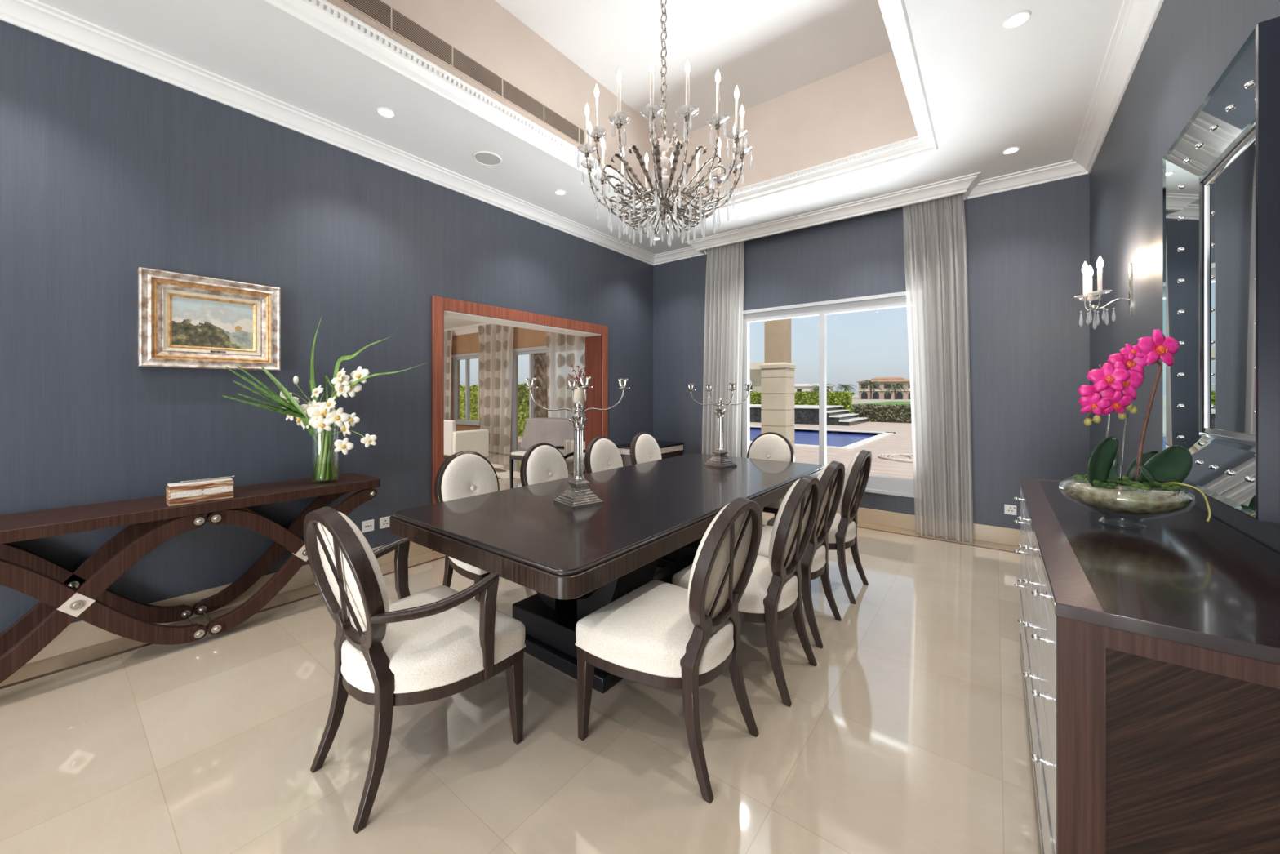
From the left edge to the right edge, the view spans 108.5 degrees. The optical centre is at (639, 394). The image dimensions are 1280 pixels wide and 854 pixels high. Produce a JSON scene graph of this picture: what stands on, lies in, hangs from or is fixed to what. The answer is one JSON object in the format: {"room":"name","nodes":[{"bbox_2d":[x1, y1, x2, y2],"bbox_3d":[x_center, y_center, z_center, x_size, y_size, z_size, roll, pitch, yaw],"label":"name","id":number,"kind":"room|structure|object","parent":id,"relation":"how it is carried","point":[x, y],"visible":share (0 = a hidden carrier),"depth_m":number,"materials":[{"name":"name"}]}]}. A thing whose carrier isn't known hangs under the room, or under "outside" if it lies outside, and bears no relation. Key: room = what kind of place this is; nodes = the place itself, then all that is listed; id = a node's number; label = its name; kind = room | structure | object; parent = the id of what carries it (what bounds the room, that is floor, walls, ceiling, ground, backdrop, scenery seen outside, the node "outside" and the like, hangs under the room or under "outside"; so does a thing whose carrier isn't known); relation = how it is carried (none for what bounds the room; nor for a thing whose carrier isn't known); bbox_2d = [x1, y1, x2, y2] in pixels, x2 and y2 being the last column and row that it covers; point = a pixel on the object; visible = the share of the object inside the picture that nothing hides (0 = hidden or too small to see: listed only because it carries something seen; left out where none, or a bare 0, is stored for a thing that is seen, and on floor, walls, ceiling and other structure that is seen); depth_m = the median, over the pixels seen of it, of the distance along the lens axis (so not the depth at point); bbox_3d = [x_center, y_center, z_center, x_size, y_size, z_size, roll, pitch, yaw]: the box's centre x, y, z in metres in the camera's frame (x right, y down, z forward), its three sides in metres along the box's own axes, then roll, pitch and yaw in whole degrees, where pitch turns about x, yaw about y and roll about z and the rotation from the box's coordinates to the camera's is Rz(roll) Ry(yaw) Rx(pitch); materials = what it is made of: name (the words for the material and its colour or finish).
{"room":"dining room","nodes":[
{"label":"dining room","id":0,"kind":"room"},
{"bbox_2d":[0,20,653,632],"bbox_3d":[-3.061,-0.317,2.549,0.260,3.334,10.700,0,0,38],"label":"wall","id":1,"kind":"structure","parent":0,"point":[108,170],"depth_m":2.84,"materials":[{"name":"paint"}]},
{"bbox_2d":[137,266,280,370],"bbox_3d":[-2.626,-0.435,2.849,0.060,0.554,0.643,0,0,38],"label":"framed painting","id":2,"kind":"object","parent":1,"relation":"attached to","point":[188,313],"visible":1,"depth_m":2.82,"materials":[{"name":"multicoloured paint"}]},
{"bbox_2d":[25,541,431,664],"bbox_3d":[-3.013,1.275,2.386,0.014,0.150,10.500,0,0,38],"label":"baseboard","id":3,"kind":"structure","parent":1,"relation":"attached to","point":[80,634],"depth_m":2.74,"materials":[{"name":"stone"}]},
{"bbox_2d":[0,0,654,265],"bbox_3d":[-2.971,-1.881,2.353,0.120,0.106,10.500,0,0,38],"label":"trim","id":4,"kind":"structure","parent":1,"relation":"attached to","point":[35,16],"depth_m":2.98,"materials":[{"name":"paint"}]},
{"bbox_2d":[361,519,373,533],"bbox_3d":[-2.104,1.019,3.568,0.010,0.086,0.086,0,0,38],"label":"wall socket","id":5,"kind":"object","parent":1,"relation":"attached to","point":[366,526],"visible":1,"depth_m":3.56,"materials":[{"name":"white plastic"}]},
{"bbox_2d":[379,515,390,528],"bbox_3d":[-2.027,1.019,3.668,0.010,0.086,0.086,0,0,38],"label":"wall socket","id":6,"kind":"object","parent":1,"relation":"attached to","point":[384,522],"visible":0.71,"depth_m":3.66,"materials":[{"name":"white plastic"}]},
{"bbox_2d":[0,511,1020,688],"bbox_3d":[-1.253,1.349,1.020,4.442,0.001,10.486,0,0,38],"label":"trim","id":7,"kind":"structure","parent":1,"relation":"attached to","point":[26,671],"depth_m":2.73,"materials":[{"name":"brown stone"}]},
{"bbox_2d":[431,295,608,551],"bbox_3d":[-1.098,0.250,4.864,0.022,2.200,2.257,0,0,38],"label":"door frame","id":8,"kind":"structure","parent":1,"relation":"in","point":[439,304],"depth_m":4.14,"materials":[{"name":"red wood"}]},
{"bbox_2d":[443,310,601,474],"bbox_3d":[-1.211,0.305,4.953,0.274,2.090,2.073,0,0,38],"label":"trim","id":9,"kind":"structure","parent":1,"relation":"attached to","point":[593,344],"depth_m":5.76,"materials":[{"name":"brown wood"}]},
{"bbox_2d":[444,310,601,337],"bbox_3d":[-1.211,-0.734,4.953,0.273,0.012,2.049,0,0,38],"label":"trim","id":10,"kind":"structure","parent":1,"relation":"attached to","point":[450,314],"depth_m":4.76,"materials":[{"name":"paint"}]},
{"bbox_2d":[444,317,484,328],"bbox_3d":[-4.960,-1.695,7.169,8.390,0.050,7.700,0,0,38],"label":"ceiling","id":11,"kind":"structure","parent":0,"point":[449,322],"depth_m":10.78,"materials":[{"name":"paint"}]},
{"bbox_2d":[450,327,546,453],"bbox_3d":[-2.548,-0.160,10.297,8.390,3.020,0.200,0,0,38],"label":"wall","id":12,"kind":"structure","parent":0,"point":[522,337],"depth_m":11.28,"materials":[{"name":"brown paint"}]},
{"bbox_2d":[444,329,453,420],"bbox_3d":[-5.150,-0.450,11.976,1.021,2.360,0.151,0,0,38],"label":"patterned curtain","id":13,"kind":"object","parent":12,"relation":"hanging from","point":[447,334],"visible":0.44,"depth_m":11.78,"materials":[{"name":"beige fabric"}]},
{"bbox_2d":[444,323,514,336],"bbox_3d":[-2.664,-1.591,10.147,8.390,0.159,0.180,0,0,38],"label":"trim","id":14,"kind":"structure","parent":12,"relation":"attached to","point":[469,329],"depth_m":11.42,"materials":[{"name":"paint"}]},
{"bbox_2d":[477,324,513,454],"bbox_3d":[-3.351,-0.145,10.591,1.361,2.970,0.165,0,0,38],"label":"patterned curtain","id":15,"kind":"object","parent":12,"relation":"hanging from","point":[495,341],"visible":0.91,"depth_m":10.49,"materials":[{"name":"beige fabric"}]},
{"bbox_2d":[451,346,546,452],"bbox_3d":[-2.845,0.165,10.438,5.150,2.370,0.140,0,0,38],"label":"window","id":16,"kind":"structure","parent":12,"relation":"in","point":[531,351],"depth_m":10.49,"materials":[{"name":"grey"}]},
{"bbox_2d":[546,331,585,453],"bbox_3d":[-1.389,-0.145,9.082,1.512,2.970,0.169,0,0,38],"label":"patterned curtain","id":17,"kind":"object","parent":12,"relation":"hanging from","point":[562,350],"visible":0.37,"depth_m":9.21,"materials":[{"name":"white fabric"}]},
{"bbox_2d":[0,452,1041,853],"bbox_3d":[-4.231,1.400,4.240,13.120,0.100,11.950,0,0,38],"label":"floor","id":18,"kind":"structure","parent":0,"point":[908,732],"depth_m":1.77,"materials":[{"name":"beige tile"}]},
{"bbox_2d":[0,472,380,683],"bbox_3d":[-2.516,0.956,2.635,0.447,0.738,1.773,0,0,38],"label":"console table","id":19,"kind":"object","parent":18,"relation":"on","point":[64,594],"visible":0.86,"depth_m":2.39,"materials":[{"name":"brown wood"}]},
{"bbox_2d":[166,477,234,506],"bbox_3d":[-2.421,0.533,2.541,0.102,0.108,0.260,0,0,39],"label":"box","id":20,"kind":"object","parent":19,"relation":"on","point":[177,493],"visible":0.9,"depth_m":2.50,"materials":[{"name":"brown wood"}]},
{"bbox_2d":[180,475,235,483],"bbox_3d":[-2.404,0.473,2.569,0.017,0.015,0.225,0,0,40],"label":"book","id":21,"kind":"object","parent":20,"relation":"on","point":[233,476],"visible":1,"depth_m":2.56,"materials":[{"name":"white paper"}]},
{"bbox_3d":[-2.111,0.372,3.092,0.156,0.430,0.156,0,0,38],"label":"glass vase","id":22,"kind":"object","parent":19,"relation":"on","visible":0},
{"bbox_2d":[221,315,424,479],"bbox_3d":[-2.013,0.015,3.057,1.154,1.106,0.334,0,0,-17],"label":"flower arrangement","id":23,"kind":"object","parent":22,"relation":"in","point":[321,417],"visible":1,"depth_m":3.03,"materials":[{"name":"beige plant"}]},
{"bbox_2d":[303,506,525,833],"bbox_3d":[-0.869,0.863,1.744,0.715,0.974,0.617,0,0,38],"label":"dining chair","id":24,"kind":"object","parent":18,"relation":"on","point":[440,642],"visible":1,"depth_m":1.58,"materials":[{"name":"brown wood"}]},
{"bbox_2d":[444,419,488,457],"bbox_3d":[-4.413,0.940,10.270,2.370,0.820,0.820,0,0,38],"label":"sofa","id":25,"kind":"object","parent":18,"relation":"on","point":[477,440],"visible":0.4,"depth_m":9.43,"materials":[{"name":"beige fabric"}]},
{"bbox_2d":[434,450,499,601],"bbox_3d":[-0.953,0.863,2.907,0.617,0.974,0.543,0,0,38],"label":"dining chair","id":26,"kind":"object","parent":18,"relation":"on","point":[465,473],"visible":0.3,"depth_m":2.95,"materials":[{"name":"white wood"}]},
{"bbox_2d":[491,463,519,479],"bbox_3d":[-2.807,1.345,8.115,2.445,0.009,1.474,0,0,21],"label":"cowhide rug","id":27,"kind":"object","parent":18,"relation":"on","point":[501,473],"visible":0.23,"depth_m":7.84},
{"bbox_2d":[509,450,564,488],"bbox_3d":[-1.411,1.075,6.327,0.640,0.550,0.440,0,0,38],"label":"bench","id":28,"kind":"object","parent":18,"relation":"on","point":[518,455],"visible":0.36,"depth_m":6.33,"materials":[{"name":"black paint"}]},
{"bbox_2d":[511,450,564,456],"bbox_3d":[-1.411,0.820,6.327,0.620,0.040,0.420,0,0,38],"label":"cushion","id":29,"kind":"object","parent":28,"relation":"on","point":[517,453],"depth_m":6.30,"materials":[{"name":"beige fabric"}]},
{"bbox_2d":[520,442,568,486],"bbox_3d":[-0.550,0.863,3.429,0.617,0.974,0.543,0,0,38],"label":"dining chair","id":30,"kind":"object","parent":18,"relation":"on","point":[542,462],"visible":0.27,"depth_m":3.50,"materials":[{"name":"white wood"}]},
{"bbox_2d":[555,439,585,474],"bbox_3d":[-1.159,1.040,7.014,0.710,0.620,0.704,0,0,38],"label":"upholstered armchair","id":31,"kind":"object","parent":18,"relation":"on","point":[568,447],"visible":0.23,"depth_m":7.12,"materials":[{"name":"beige fabric"}]},
{"bbox_2d":[584,435,622,473],"bbox_3d":[-0.135,0.863,3.968,0.617,0.974,0.543,0,0,38],"label":"dining chair","id":32,"kind":"object","parent":18,"relation":"on","point":[602,453],"visible":0.22,"depth_m":4.04,"materials":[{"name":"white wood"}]},
{"bbox_2d":[389,453,823,693],"bbox_3d":[0.145,0.970,3.083,1.310,0.760,2.964,0,0,38],"label":"dining table","id":33,"kind":"object","parent":18,"relation":"on","point":[579,562],"visible":0.78,"depth_m":2.25,"materials":[{"name":"brown wood"}]},
{"bbox_2d":[524,376,629,509],"bbox_3d":[-0.334,0.251,2.499,0.427,0.677,0.427,0,0,29],"label":"candelabrum","id":34,"kind":"object","parent":33,"relation":"on","point":[578,495],"visible":1,"depth_m":2.47,"materials":[{"name":"silver metal"}]},
{"bbox_2d":[525,377,536,386],"bbox_3d":[-0.575,-0.065,2.432,0.060,0.045,0.055,0,0,-15],"label":"candle cup","id":35,"kind":"object","parent":34,"relation":"on","point":[530,383],"depth_m":2.42,"materials":[{"name":"silver metal"}]},
{"bbox_2d":[567,379,577,386],"bbox_3d":[-0.400,-0.065,2.740,0.060,0.045,0.055,0,0,-15],"label":"candle cup","id":36,"kind":"object","parent":34,"relation":"on","point":[571,384],"depth_m":2.73,"materials":[{"name":"silver metal"}]},
{"bbox_2d":[579,376,591,385],"bbox_3d":[-0.268,-0.065,2.258,0.060,0.045,0.055,0,0,-15],"label":"candle cup","id":37,"kind":"object","parent":34,"relation":"on","point":[584,381],"depth_m":2.24,"materials":[{"name":"silver metal"}]},
{"bbox_2d":[617,378,628,386],"bbox_3d":[-0.093,-0.065,2.565,0.060,0.045,0.055,0,0,-15],"label":"candle cup","id":38,"kind":"object","parent":34,"relation":"on","point":[622,383],"depth_m":2.55,"materials":[{"name":"silver metal"}]},
{"bbox_2d":[686,382,752,468],"bbox_3d":[0.658,0.251,3.786,0.427,0.677,0.427,0,0,33],"label":"candelabrum","id":39,"kind":"object","parent":33,"relation":"on","point":[719,460],"visible":1,"depth_m":3.76,"materials":[{"name":"silver metal"}]},
{"bbox_2d":[728,382,736,388],"bbox_3d":[0.712,-0.065,3.542,0.060,0.045,0.055,0,0,-12],"label":"candle cup","id":40,"kind":"object","parent":39,"relation":"on","point":[732,385],"depth_m":3.53,"materials":[{"name":"silver metal"}]},
{"bbox_2d":[630,431,662,465],"bbox_3d":[0.243,0.863,4.459,0.617,0.974,0.543,0,0,38],"label":"dining chair","id":41,"kind":"object","parent":18,"relation":"on","point":[644,447],"visible":0.25,"depth_m":4.52,"materials":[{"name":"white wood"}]},
{"bbox_2d":[616,440,683,466],"bbox_3d":[0.124,1.000,6.024,0.512,0.700,0.857,0,0,38],"label":"base cabinet","id":42,"kind":"object","parent":18,"relation":"on","point":[668,449],"visible":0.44,"depth_m":5.89,"materials":[{"name":"brown wood"}]},
{"bbox_2d":[574,497,762,803],"bbox_3d":[0.145,0.863,1.835,0.617,0.974,0.543,0,0,38],"label":"dining chair","id":43,"kind":"object","parent":18,"relation":"on","point":[661,634],"visible":1,"depth_m":1.69,"materials":[{"name":"brown wood"}]},
{"bbox_2d":[672,474,820,706],"bbox_3d":[0.557,0.863,2.304,0.617,0.974,0.543,0,0,37],"label":"dining chair","id":44,"kind":"object","parent":18,"relation":"on","point":[772,592],"visible":0.76,"depth_m":2.10,"materials":[{"name":"brown wood"}]},
{"bbox_2d":[746,431,795,516],"bbox_3d":[1.152,0.863,4.389,0.715,0.974,0.617,0,0,38],"label":"dining chair","id":45,"kind":"object","parent":18,"relation":"on","point":[771,446],"visible":0.14,"depth_m":4.51,"materials":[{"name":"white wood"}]},
{"bbox_2d":[757,460,844,648],"bbox_3d":[0.879,0.863,2.763,0.617,0.974,0.543,0,0,38],"label":"dining chair","id":46,"kind":"object","parent":18,"relation":"on","point":[815,561],"visible":0.52,"depth_m":2.60,"materials":[{"name":"brown wood"}]},
{"bbox_2d":[767,449,871,604],"bbox_3d":[1.297,0.863,3.280,0.617,0.974,0.543,0,0,38],"label":"dining chair","id":47,"kind":"object","parent":18,"relation":"on","point":[842,533],"visible":0.58,"depth_m":3.05,"materials":[{"name":"brown wood"}]},
{"bbox_2d":[1013,476,1279,853],"bbox_3d":[1.623,0.892,1.545,0.539,0.916,1.845,0,0,38],"label":"sideboard","id":48,"kind":"object","parent":18,"relation":"on","point":[1150,654],"visible":1,"depth_m":0.92,"materials":[{"name":"brown wood"}]},
{"bbox_2d":[1057,473,1211,526],"bbox_3d":[1.612,0.353,1.535,0.325,0.163,0.316,0,0,38],"label":"glass bowl","id":49,"kind":"object","parent":48,"relation":"on","point":[1127,496],"visible":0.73,"depth_m":1.45,"materials":[{"name":"glass"}]},
{"bbox_2d":[1077,328,1192,493],"bbox_3d":[1.599,0.059,1.512,0.394,0.534,0.138,0,0,-5],"label":"orchid plant","id":50,"kind":"object","parent":49,"relation":"on","point":[1123,372],"visible":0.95,"depth_m":1.48,"materials":[{"name":"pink plant"}]},
{"bbox_2d":[1018,478,1279,664],"bbox_3d":[1.634,0.449,1.537,0.512,0.028,1.845,0,0,38],"label":"countertop","id":51,"kind":"structure","parent":48,"relation":"on","point":[1185,578],"depth_m":1.09,"materials":[{"name":"brown wood"}]},
{"bbox_2d":[35,0,1124,254],"bbox_3d":[-1.249,-1.959,1.026,4.470,0.050,10.500,0,0,38],"label":"ceiling","id":52,"kind":"structure","parent":0,"point":[991,88],"depth_m":2.96,"materials":[{"name":"paint"}]},
{"bbox_2d":[376,106,395,117],"bbox_3d":[-1.742,-1.931,3.161,0.112,0.007,0.112,0,0,38],"label":"recessed light","id":53,"kind":"object","parent":52,"relation":"in","point":[384,112],"visible":1,"depth_m":3.15,"materials":[{"name":"paint"}]},
{"bbox_2d":[472,151,502,166],"bbox_3d":[-1.250,-1.930,3.783,0.228,0.008,0.228,0,0,38],"label":"loudspeaker","id":54,"kind":"object","parent":52,"relation":"attached to","point":[486,158],"visible":1,"depth_m":3.78,"materials":[{"name":"paint"}]},
{"bbox_2d":[475,152,499,164],"bbox_3d":[-1.250,-1.931,3.783,0.192,0.003,0.192,0,0,38],"label":"grille","id":55,"kind":"object","parent":54,"relation":"attached to","point":[484,158],"depth_m":3.78,"materials":[{"name":"grey"}]},
{"bbox_2d":[554,189,566,195],"bbox_3d":[-0.764,-1.931,4.415,0.112,0.007,0.112,0,0,38],"label":"recessed light","id":56,"kind":"object","parent":52,"relation":"in","point":[558,192],"visible":1,"depth_m":4.40,"materials":[{"name":"paint"}]},
{"bbox_2d":[261,0,938,221],"bbox_3d":[0.232,-1.976,2.927,2.594,0.104,3.800,0,0,38],"label":"trim","id":57,"kind":"structure","parent":52,"relation":"attached to","point":[894,12],"depth_m":3.04,"materials":[{"name":"paint"}]},
{"bbox_2d":[325,0,917,205],"bbox_3d":[0.232,-2.442,2.927,2.734,0.915,3.940,0,0,38],"label":"ceiling tray side","id":58,"kind":"structure","parent":52,"relation":"attached to","point":[864,106],"depth_m":4.07,"materials":[{"name":"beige paint"}]},
{"bbox_2d":[339,0,584,146],"bbox_3d":[-1.235,-2.290,3.175,0.007,0.150,2.420,0,0,38],"label":"air vent","id":59,"kind":"object","parent":58,"relation":"attached to","point":[380,11],"visible":1,"depth_m":3.17,"materials":[{"name":"metal"}]},
{"bbox_2d":[494,0,892,138],"bbox_3d":[0.232,-2.930,2.927,2.734,0.060,3.940,0,0,38],"label":"ceiling","id":60,"kind":"structure","parent":58,"relation":"attached to","point":[769,50],"depth_m":3.80,"materials":[{"name":"paint"}]},
{"bbox_2d":[577,0,752,245],"bbox_3d":[0.159,-1.988,3.072,1.141,1.825,1.141,0,0,38],"label":"chandelier","id":61,"kind":"object","parent":60,"relation":"hanging from","point":[664,183],"visible":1,"depth_m":2.97,"materials":[{"name":"grey metal"}]},
{"bbox_2d":[848,186,861,192],"bbox_3d":[2.032,-1.931,4.356,0.112,0.007,0.112,0,0,38],"label":"recessed light","id":62,"kind":"object","parent":52,"relation":"in","point":[855,189],"visible":1,"depth_m":4.35,"materials":[{"name":"paint"}]},
{"bbox_2d":[1002,146,1020,154],"bbox_3d":[2.942,-1.931,3.654,0.112,0.007,0.112,0,0,38],"label":"recessed light","id":63,"kind":"object","parent":52,"relation":"in","point":[1013,149],"visible":1,"depth_m":3.65,"materials":[{"name":"paint"}]},
{"bbox_2d":[1003,10,1031,28],"bbox_3d":[1.945,-1.931,2.377,0.112,0.007,0.112,0,0,38],"label":"recessed light","id":64,"kind":"object","parent":52,"relation":"in","point":[1017,19],"visible":1,"depth_m":2.37,"materials":[{"name":"paint"}]},
{"bbox_2d":[653,173,1089,529],"bbox_3d":[2.036,-0.317,5.287,4.470,3.334,0.260,0,0,38],"label":"wall","id":65,"kind":"structure","parent":0,"point":[1028,248],"depth_m":4.23,"materials":[{"name":"paint"}]},
{"bbox_2d":[653,246,706,265],"bbox_3d":[0.494,-1.881,6.235,0.870,0.106,0.120,0,0,38],"label":"trim","id":66,"kind":"structure","parent":65,"relation":"attached to","point":[690,251],"depth_m":6.24,"materials":[{"name":"paint"}]},
{"bbox_2d":[702,241,743,457],"bbox_3d":[1.013,-0.258,5.732,0.585,3.200,0.110,0,0,38],"label":"sheer curtain","id":67,"kind":"object","parent":65,"relation":"hanging from","point":[724,282],"visible":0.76,"depth_m":5.72,"materials":[{"name":"white fabric"}]},
{"bbox_2d":[742,291,914,497],"bbox_3d":[2.045,-0.004,5.159,1.970,2.053,0.132,0,0,38],"label":"window","id":68,"kind":"structure","parent":65,"relation":"in","point":[893,486],"depth_m":5.16,"materials":[{"name":"grey"}]},
{"bbox_2d":[684,172,981,254],"bbox_3d":[1.863,-1.881,5.054,3.020,0.106,0.320,0,0,38],"label":"trim","id":69,"kind":"structure","parent":65,"relation":"attached to","point":[965,184],"depth_m":4.72,"materials":[{"name":"paint"}]},
{"bbox_2d":[836,506,1020,546],"bbox_3d":[1.952,1.275,5.178,4.470,0.150,0.014,0,0,38],"label":"baseboard","id":70,"kind":"structure","parent":65,"relation":"attached to","point":[1011,536],"depth_m":4.59,"materials":[{"name":"stone"}]},
{"bbox_2d":[902,193,973,543],"bbox_3d":[2.800,-0.258,4.353,0.572,3.200,0.118,0,0,38],"label":"sheer curtain","id":71,"kind":"object","parent":65,"relation":"hanging from","point":[935,237],"visible":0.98,"depth_m":4.34,"materials":[{"name":"white fabric"}]},
{"bbox_2d":[1004,504,1016,515],"bbox_3d":[3.318,1.034,4.128,0.086,0.086,0.010,0,0,38],"label":"wall socket","id":72,"kind":"object","parent":65,"relation":"attached to","point":[1008,508],"visible":1,"depth_m":4.13,"materials":[{"name":"white plastic"}]},
{"bbox_2d":[963,160,1088,199],"bbox_3d":[3.349,-1.881,4.034,0.860,0.106,0.120,0,0,38],"label":"trim","id":73,"kind":"structure","parent":65,"relation":"attached to","point":[1069,168],"depth_m":4.01,"materials":[{"name":"paint"}]},
{"bbox_2d":[1089,0,1279,554],"bbox_3d":[0.662,-0.317,-0.321,0.200,3.334,10.700,0,0,38],"label":"wall","id":74,"kind":"structure","parent":0,"point":[1189,45],"depth_m":2.35,"materials":[{"name":"paint"}]},
{"bbox_2d":[1073,256,1133,329],"bbox_3d":[2.696,-0.589,2.732,0.239,0.407,0.271,0,0,-5],"label":"wall sconce","id":75,"kind":"object","parent":74,"relation":"attached to","point":[1086,282],"visible":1,"depth_m":2.69,"materials":[{"name":"silver metal"}]},
{"bbox_2d":[1071,0,1164,173],"bbox_3d":[0.474,-1.881,-0.302,0.120,0.106,10.500,0,0,38],"label":"trim","id":76,"kind":"structure","parent":74,"relation":"attached to","point":[1136,19],"depth_m":2.69,"materials":[{"name":"paint"}]},
{"bbox_2d":[1162,16,1279,523],"bbox_3d":[1.899,-0.319,1.514,0.081,1.295,0.853,0,0,38],"label":"wall mirror","id":77,"kind":"object","parent":74,"relation":"attached to","point":[1221,173],"visible":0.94,"depth_m":1.48,"materials":[{"name":"silver glass"}]},
{"bbox_2d":[1207,137,1255,435],"bbox_3d":[1.925,-0.319,1.494,0.008,0.879,0.437,0,0,38],"label":"mirror glass","id":78,"kind":"object","parent":77,"relation":"attached to","point":[1231,192],"depth_m":1.49,"materials":[{"name":"white"}]},
{"bbox_3d":[-1.479,0.900,8.236,1.140,0.900,0.340,0,0,38],"label":"draped table","id":79,"kind":"object","parent":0,"visible":0},
{"bbox_2d":[520,417,585,451],"bbox_3d":[-1.482,0.721,8.240,1.609,0.561,0.614,0,0,38],"label":"tablecloth","id":80,"kind":"object","parent":79,"relation":"on","point":[553,431],"visible":0.59,"depth_m":8.04,"materials":[{"name":"white fabric"}]},
{"bbox_2d":[573,386,585,416],"bbox_3d":[-1.020,0.154,7.882,0.250,0.570,0.250,0,0,38],"label":"porcelain vase","id":81,"kind":"object","parent":80,"relation":"on","point":[579,393],"visible":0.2,"depth_m":7.79,"materials":[{"name":"white ceramic"}]},
{"bbox_2d":[568,364,585,386],"bbox_3d":[-1.018,-0.305,7.850,0.371,0.474,0.270,0,0,4],"label":"blossom spray","id":82,"kind":"object","parent":81,"relation":"in","point":[578,382],"visible":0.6,"depth_m":7.85,"materials":[{"name":"pink plant"}]},
{"label":"outside","id":83,"kind":"structure","parent":0,"visible":0},
{"bbox_2d":[852,395,911,404],"bbox_3d":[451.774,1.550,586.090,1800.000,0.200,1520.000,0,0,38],"label":"ground","id":84,"kind":"structure","parent":83,"point":[855,400],"depth_m":108.92,"materials":[{"name":"beige stone"}]},
{"bbox_2d":[794,383,835,395],"bbox_3d":[54.351,-0.950,147.496,14.000,4.800,9.000,0,0,28],"label":"villa","id":85,"kind":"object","parent":84,"relation":"on","point":[797,387],"visible":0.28,"depth_m":144.54,"materials":[{"name":"white stone"}]},
{"bbox_2d":[808,383,833,391],"bbox_3d":[52.857,-0.556,134.630,7.910,5.118,8.458,0,0,38],"label":"date palm","id":86,"kind":"object","parent":84,"relation":"on","point":[816,388],"visible":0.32,"depth_m":134.14,"materials":[{"name":"green plant"}]},
{"bbox_2d":[835,383,855,392],"bbox_3d":[60.001,-0.784,134.464,6.139,4.468,6.122,0,0,38],"label":"date palm","id":87,"kind":"object","parent":84,"relation":"on","point":[846,387],"visible":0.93,"depth_m":133.86,"materials":[{"name":"green plant"}]},
{"bbox_2d":[858,379,884,399],"bbox_3d":[66.803,-1.384,133.086,7.181,5.669,7.437,0,0,38],"label":"date palm","id":88,"kind":"object","parent":84,"relation":"on","point":[871,387],"visible":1,"depth_m":132.74,"materials":[{"name":"green plant"}]},
{"bbox_2d":[852,401,911,413],"bbox_3d":[46.350,1.340,39.082,54.300,0.220,61.500,0,0,38],"label":"lawn","id":89,"kind":"structure","parent":84,"relation":"on","point":[881,402],"depth_m":60.30,"materials":[{"name":"green plant"}]},
{"bbox_2d":[857,376,910,399],"bbox_3d":[75.867,-1.900,141.011,16.500,6.700,10.000,0,0,30],"label":"villa","id":90,"kind":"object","parent":84,"relation":"on","point":[877,394],"visible":0.67,"depth_m":137.59,"materials":[{"name":"stone"}]},
{"bbox_2d":[882,382,910,399],"bbox_3d":[71.892,-0.907,129.223,7.108,4.715,6.953,0,0,38],"label":"date palm","id":91,"kind":"object","parent":84,"relation":"on","point":[894,387],"visible":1,"depth_m":129.00,"materials":[{"name":"green plant"}]},
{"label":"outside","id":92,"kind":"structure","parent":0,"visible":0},
{"bbox_2d":[750,426,895,449],"bbox_3d":[2.732,2.053,17.401,11.280,1.395,6.300,0,0,38],"label":"pool","id":93,"kind":"object","parent":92,"point":[841,441],"visible":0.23,"depth_m":15.43,"materials":[{"name":"blue liquid"}]},
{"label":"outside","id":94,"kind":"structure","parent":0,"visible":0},
{"bbox_2d":[517,421,913,479],"bbox_3d":[10.855,1.430,14.082,120.000,0.080,24.440,0,0,38],"label":"paving","id":95,"kind":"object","parent":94,"point":[899,442],"visible":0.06,"depth_m":11.62,"materials":[{"name":"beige stone"}]},
{"bbox_2d":[459,382,528,436],"bbox_3d":[-4.446,0.506,16.011,11.488,1.823,0.962,0,0,38],"label":"hedge","id":96,"kind":"object","parent":95,"relation":"on","point":[522,393],"visible":0.09,"depth_m":16.56,"materials":[{"name":"green plant"}]},
{"bbox_2d":[533,352,547,417],"bbox_3d":[-2.884,-0.908,13.998,4.072,4.716,3.953,0,0,38],"label":"date palm","id":97,"kind":"object","parent":95,"relation":"on","point":[540,359],"visible":0.03,"depth_m":13.71,"materials":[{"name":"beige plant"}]},
{"bbox_2d":[750,362,764,392],"bbox_3d":[6.013,-0.260,29.708,5.250,3.300,1.800,0,0,38],"label":"pavilion","id":98,"kind":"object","parent":95,"relation":"on","point":[755,370],"visible":0.14,"depth_m":28.27,"materials":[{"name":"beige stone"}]},
{"bbox_2d":[760,318,795,449],"bbox_3d":[2.523,-0.910,8.433,0.500,4.600,0.480,0,0,38],"label":"stone column","id":99,"kind":"structure","parent":95,"relation":"on","point":[777,371],"depth_m":8.27,"materials":[{"name":"beige stone"}]},
{"bbox_2d":[750,390,854,413],"bbox_3d":[7.171,0.619,27.288,10.180,1.650,0.954,0,0,38],"label":"hedge","id":100,"kind":"object","parent":95,"relation":"on","point":[806,397],"visible":0.24,"depth_m":25.02,"materials":[{"name":"green plant"}]},
{"bbox_2d":[750,404,867,426],"bbox_3d":[5.159,0.985,25.284,12.600,0.810,4.650,0,0,38],"label":"terrace","id":101,"kind":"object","parent":95,"relation":"on","point":[803,414],"visible":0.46,"depth_m":21.50,"materials":[{"name":"black tile"}]},
{"bbox_2d":[851,403,911,422],"bbox_3d":[15.125,0.950,21.130,9.950,0.973,0.997,0,0,38],"label":"hedge","id":102,"kind":"object","parent":95,"relation":"on","point":[895,413],"visible":0.27,"depth_m":22.98,"materials":[{"name":"green plant"}]},
{"bbox_2d":[878,453,912,462],"bbox_3d":[5.856,1.366,9.901,1.317,0.046,1.314,0,0,38],"label":"garden hose","id":103,"kind":"object","parent":95,"relation":"on","point":[882,455],"visible":0.6,"depth_m":9.99,"materials":[{"name":"white rubber"}]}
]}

